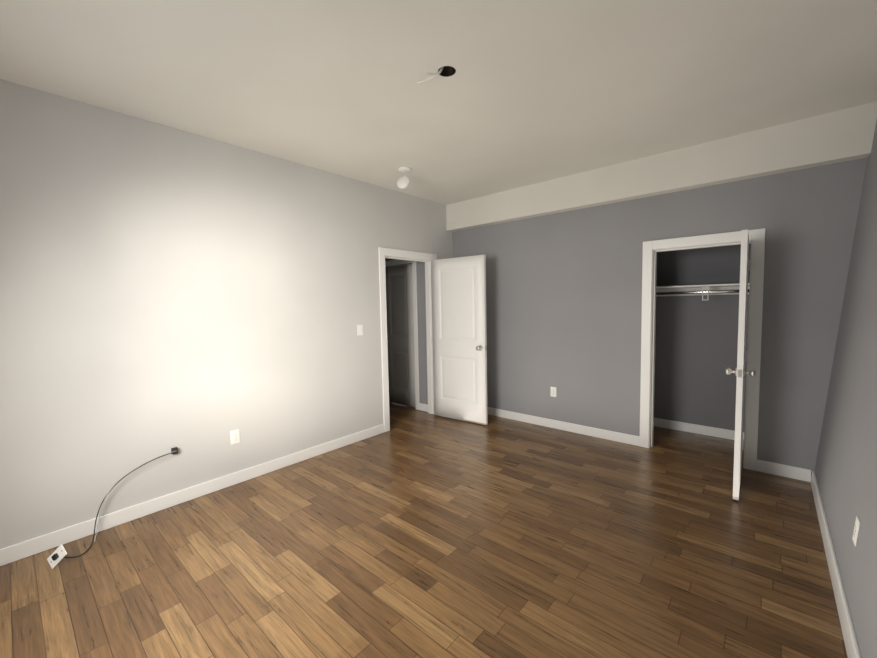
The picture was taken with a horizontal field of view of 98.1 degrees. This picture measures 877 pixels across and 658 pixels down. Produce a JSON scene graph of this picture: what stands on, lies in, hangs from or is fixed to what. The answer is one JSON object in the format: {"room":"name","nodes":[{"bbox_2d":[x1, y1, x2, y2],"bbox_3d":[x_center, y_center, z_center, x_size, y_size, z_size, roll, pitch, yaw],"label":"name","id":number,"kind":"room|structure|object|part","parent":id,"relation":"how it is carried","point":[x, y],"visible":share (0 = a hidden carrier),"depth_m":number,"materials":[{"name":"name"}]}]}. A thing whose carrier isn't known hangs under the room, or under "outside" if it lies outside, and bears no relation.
{"room":"empty bedroom","nodes":[
{"label":"empty bedroom","id":0,"kind":"room"},
{"bbox_2d":[0,79,452,548],"bbox_3d":[-1.435,-0.133,3.549,0.120,2.810,4.870,2,5,41],"label":"wall","id":1,"kind":"structure","parent":0,"point":[195,299],"depth_m":2.80,"materials":[{"name":"grey paint"}]},
{"bbox_2d":[171,447,177,454],"bbox_3d":[-1.978,0.916,2.856,0.032,0.048,0.040,2,5,41],"label":"socket","id":2,"kind":"object","parent":1,"relation":"attached to","point":[175,449],"visible":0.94,"depth_m":2.85,"materials":[{"name":"black plastic"}]},
{"bbox_2d":[0,424,383,565],"bbox_3d":[-1.745,1.258,3.150,0.018,0.100,3.388,2,5,41],"label":"baseboard","id":3,"kind":"structure","parent":1,"relation":"attached to","point":[24,549],"depth_m":2.81,"materials":[{"name":"white wood"}]},
{"bbox_2d":[230,429,239,444],"bbox_3d":[-1.704,0.904,3.189,0.007,0.116,0.072,2,5,41],"label":"outlet","id":4,"kind":"object","parent":1,"relation":"attached to","point":[235,439],"visible":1,"depth_m":3.19,"materials":[{"name":"white plastic"}]},
{"bbox_2d":[357,324,362,334],"bbox_3d":[-0.846,0.011,4.127,0.017,0.116,0.072,2,5,41],"label":"light switch","id":5,"kind":"object","parent":1,"relation":"attached to","point":[359,329],"visible":1,"depth_m":4.13,"materials":[{"name":"white plastic"}]},
{"bbox_2d":[378,247,436,431],"bbox_3d":[-0.382,0.107,4.769,0.152,2.130,0.982,2,5,41],"label":"door frame","id":6,"kind":"structure","parent":1,"relation":"attached to","point":[383,252],"depth_m":4.39,"materials":[{"name":"white wood"}]},
{"bbox_2d":[385,255,433,413],"bbox_3d":[-0.381,0.141,4.772,0.120,2.060,0.842,2,5,41],"label":"trim","id":7,"kind":"structure","parent":1,"relation":"attached to","point":[428,292],"depth_m":5.06,"materials":[{"name":"white wood"}]},
{"bbox_2d":[419,403,427,411],"bbox_3d":[-1.501,1.160,4.559,1.230,0.100,2.800,2,5,41],"label":"baseboard","id":8,"kind":"structure","parent":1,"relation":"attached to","point":[423,407],"depth_m":5.27,"materials":[{"name":"white wood"}]},
{"bbox_2d":[431,255,487,424],"bbox_3d":[0.246,0.133,4.757,0.797,2.030,0.173,2,5,37],"label":"entry door","id":9,"kind":"structure","parent":1,"relation":"in","point":[459,332],"depth_m":4.72,"materials":[{"name":"white painted wood"},{"name":"satin nickel"}]},
{"bbox_3d":[0.512,0.226,4.563,0.064,0.064,0.173,2,5,37],"label":"knob","id":10,"kind":"part","parent":9,"relation":"part of","materials":[{"name":"grey metal"}]},
{"bbox_2d":[385,258,427,404],"bbox_3d":[-0.568,-0.284,5.566,1.230,2.810,0.120,2,5,41],"label":"wall","id":11,"kind":"structure","parent":0,"point":[422,340],"depth_m":5.20,"materials":[{"name":"grey paint"}]},
{"bbox_2d":[385,264,415,407],"bbox_3d":[-0.545,0.098,5.524,0.642,2.030,0.173,2,5,41],"label":"hall door","id":12,"kind":"structure","parent":11,"relation":"in","point":[400,324],"depth_m":5.50,"materials":[{"name":"grey wood"}]},
{"bbox_2d":[385,260,418,409],"bbox_3d":[-0.536,0.062,5.557,0.760,2.120,0.136,2,5,41],"label":"door frame","id":13,"kind":"structure","parent":11,"relation":"attached to","point":[414,278],"depth_m":5.29,"materials":[{"name":"white wood"}]},
{"bbox_2d":[0,402,847,657],"bbox_3d":[-0.113,1.329,3.114,5.468,0.100,5.770,2,5,41],"label":"floor","id":14,"kind":"structure","parent":0,"point":[413,532],"depth_m":2.18,"materials":[{"name":"laminate"}]},
{"bbox_2d":[47,544,66,568],"bbox_3d":[-2.212,1.316,2.198,0.072,0.116,0.020,41,-4,16],"label":"outlet","id":15,"kind":"object","parent":14,"relation":"on","point":[56,556],"visible":1,"depth_m":2.20,"materials":[{"name":"white plastic"}]},
{"bbox_2d":[64,452,173,557],"bbox_3d":[-2.087,1.146,2.518,0.267,0.414,0.658,2,5,41],"label":"cord","id":16,"kind":"object","parent":14,"relation":"on","point":[102,502],"visible":0.96,"depth_m":2.52,"materials":[{"name":"black plastic"}]},
{"bbox_2d":[0,0,876,204],"bbox_3d":[-0.170,-1.584,2.921,5.468,0.120,5.770,2,5,41],"label":"ceiling","id":17,"kind":"structure","parent":0,"point":[529,92],"depth_m":2.21,"materials":[{"name":"paint"}]},
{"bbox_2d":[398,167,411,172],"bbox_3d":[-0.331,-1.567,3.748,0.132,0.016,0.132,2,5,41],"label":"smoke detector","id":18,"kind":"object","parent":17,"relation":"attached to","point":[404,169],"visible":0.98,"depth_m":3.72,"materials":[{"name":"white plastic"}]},
{"bbox_2d":[438,66,455,76],"bbox_3d":[0.047,-1.516,2.184,0.101,0.071,0.101,2,5,41],"label":"junction box","id":19,"kind":"object","parent":17,"relation":"attached to","point":[447,71],"visible":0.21,"depth_m":2.23,"materials":[{"name":"grey metal"}]},
{"bbox_2d":[417,67,442,83],"bbox_3d":[-0.043,-1.485,2.200,0.176,0.090,0.013,0,4,19],"label":"wire","id":20,"kind":"object","parent":19,"relation":"hanging from","point":[429,78],"visible":0.69,"depth_m":2.20,"materials":[{"name":"white"}]},
{"bbox_2d":[446,102,876,231],"bbox_3d":[1.615,-1.456,3.933,3.898,0.340,0.120,2,5,41],"label":"soffit","id":21,"kind":"structure","parent":17,"relation":"attached to","point":[843,135],"depth_m":3.32,"materials":[{"name":"paint"}]},
{"bbox_2d":[452,158,866,475],"bbox_3d":[1.710,-0.231,4.111,4.118,2.810,0.120,2,5,41],"label":"wall","id":22,"kind":"structure","parent":0,"point":[563,303],"depth_m":3.82,"materials":[{"name":"grey paint"}]},
{"bbox_2d":[550,387,555,396],"bbox_3d":[1.338,0.732,4.432,0.072,0.116,0.007,2,5,41],"label":"outlet","id":23,"kind":"object","parent":22,"relation":"attached to","point":[552,391],"visible":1,"depth_m":4.43,"materials":[{"name":"white plastic"}]},
{"bbox_2d":[487,407,639,445],"bbox_3d":[1.134,1.103,4.637,2.395,0.100,0.014,2,5,41],"label":"baseboard","id":24,"kind":"structure","parent":22,"relation":"attached to","point":[585,430],"depth_m":4.33,"materials":[{"name":"white wood"}]},
{"bbox_2d":[639,228,765,470],"bbox_3d":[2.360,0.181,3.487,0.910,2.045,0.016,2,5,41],"label":"trim","id":25,"kind":"structure","parent":22,"relation":"attached to","point":[757,237],"depth_m":3.27,"materials":[{"name":"white wood"}]},
{"bbox_2d":[725,229,755,500],"bbox_3d":[2.376,0.255,2.983,0.173,1.940,0.717,2,5,40],"label":"closet door","id":26,"kind":"structure","parent":22,"relation":"in","point":[739,371],"depth_m":2.72,"materials":[{"name":"white painted wood"},{"name":"satin nickel"}]},
{"bbox_3d":[2.190,0.313,2.761,0.173,0.064,0.064,2,5,40],"label":"knob","id":27,"kind":"part","parent":26,"relation":"part of","materials":[{"name":"grey metal"}]},
{"bbox_2d":[757,459,810,481],"bbox_3d":[2.847,1.169,3.145,0.333,0.100,0.014,2,5,41],"label":"baseboard","id":28,"kind":"structure","parent":22,"relation":"attached to","point":[783,470],"depth_m":3.13,"materials":[{"name":"white wood"}]},
{"bbox_2d":[654,244,750,431],"bbox_3d":[2.760,-0.231,3.793,2.118,2.810,0.780,2,5,41],"label":"wall","id":29,"kind":"structure","parent":0,"point":[696,343],"depth_m":4.13,"materials":[{"name":"grey paint"}]},
{"bbox_2d":[654,418,743,439],"bbox_3d":[2.660,1.122,3.913,1.648,0.100,0.660,2,5,41],"label":"baseboard","id":30,"kind":"structure","parent":29,"relation":"attached to","point":[699,429],"depth_m":4.18,"materials":[{"name":"white wood"}]},
{"bbox_2d":[656,283,749,299],"bbox_3d":[2.697,-0.365,3.796,1.769,0.156,0.599,2,5,41],"label":"closet shelf","id":31,"kind":"object","parent":29,"relation":"attached to","point":[696,288],"depth_m":3.97,"materials":[{"name":"white"}]},
{"bbox_2d":[656,289,748,294],"bbox_3d":[2.696,-0.370,3.796,1.728,0.032,0.032,2,5,41],"label":"rod","id":32,"kind":"object","parent":31,"relation":"attached to","point":[698,292],"visible":0.31,"depth_m":3.84,"materials":[{"name":"silver metal"}]},
{"bbox_3d":[2.680,-0.356,3.816,0.052,0.137,0.054,2,5,41],"label":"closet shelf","id":33,"kind":"part","parent":31,"relation":"part of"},
{"bbox_2d":[810,120,876,657],"bbox_3d":[1.782,-0.049,1.342,0.364,2.810,5.770,2,5,41],"label":"wall","id":34,"kind":"structure","parent":0,"point":[846,469],"depth_m":2.06,"materials":[{"name":"grey paint"}]},
{"bbox_2d":[852,516,859,545],"bbox_3d":[1.905,0.920,1.735,0.014,0.116,0.072,2,5,41],"label":"outlet","id":35,"kind":"object","parent":34,"relation":"attached to","point":[856,528],"visible":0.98,"depth_m":1.72,"materials":[{"name":"white plastic"}]},
{"bbox_3d":[-0.335,-1.509,3.749,0.015,0.104,0.020,2,5,41],"label":"wire","id":36,"kind":"object","parent":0,"visible":0},
{"bbox_2d":[397,176,409,188],"bbox_3d":[-0.345,-1.440,3.746,0.132,0.132,0.040,9,-16,22],"label":"smoke detector","id":37,"kind":"object","parent":36,"relation":"hanging from","point":[403,182],"visible":1,"depth_m":3.72,"materials":[{"name":"white plastic"}]}
]}

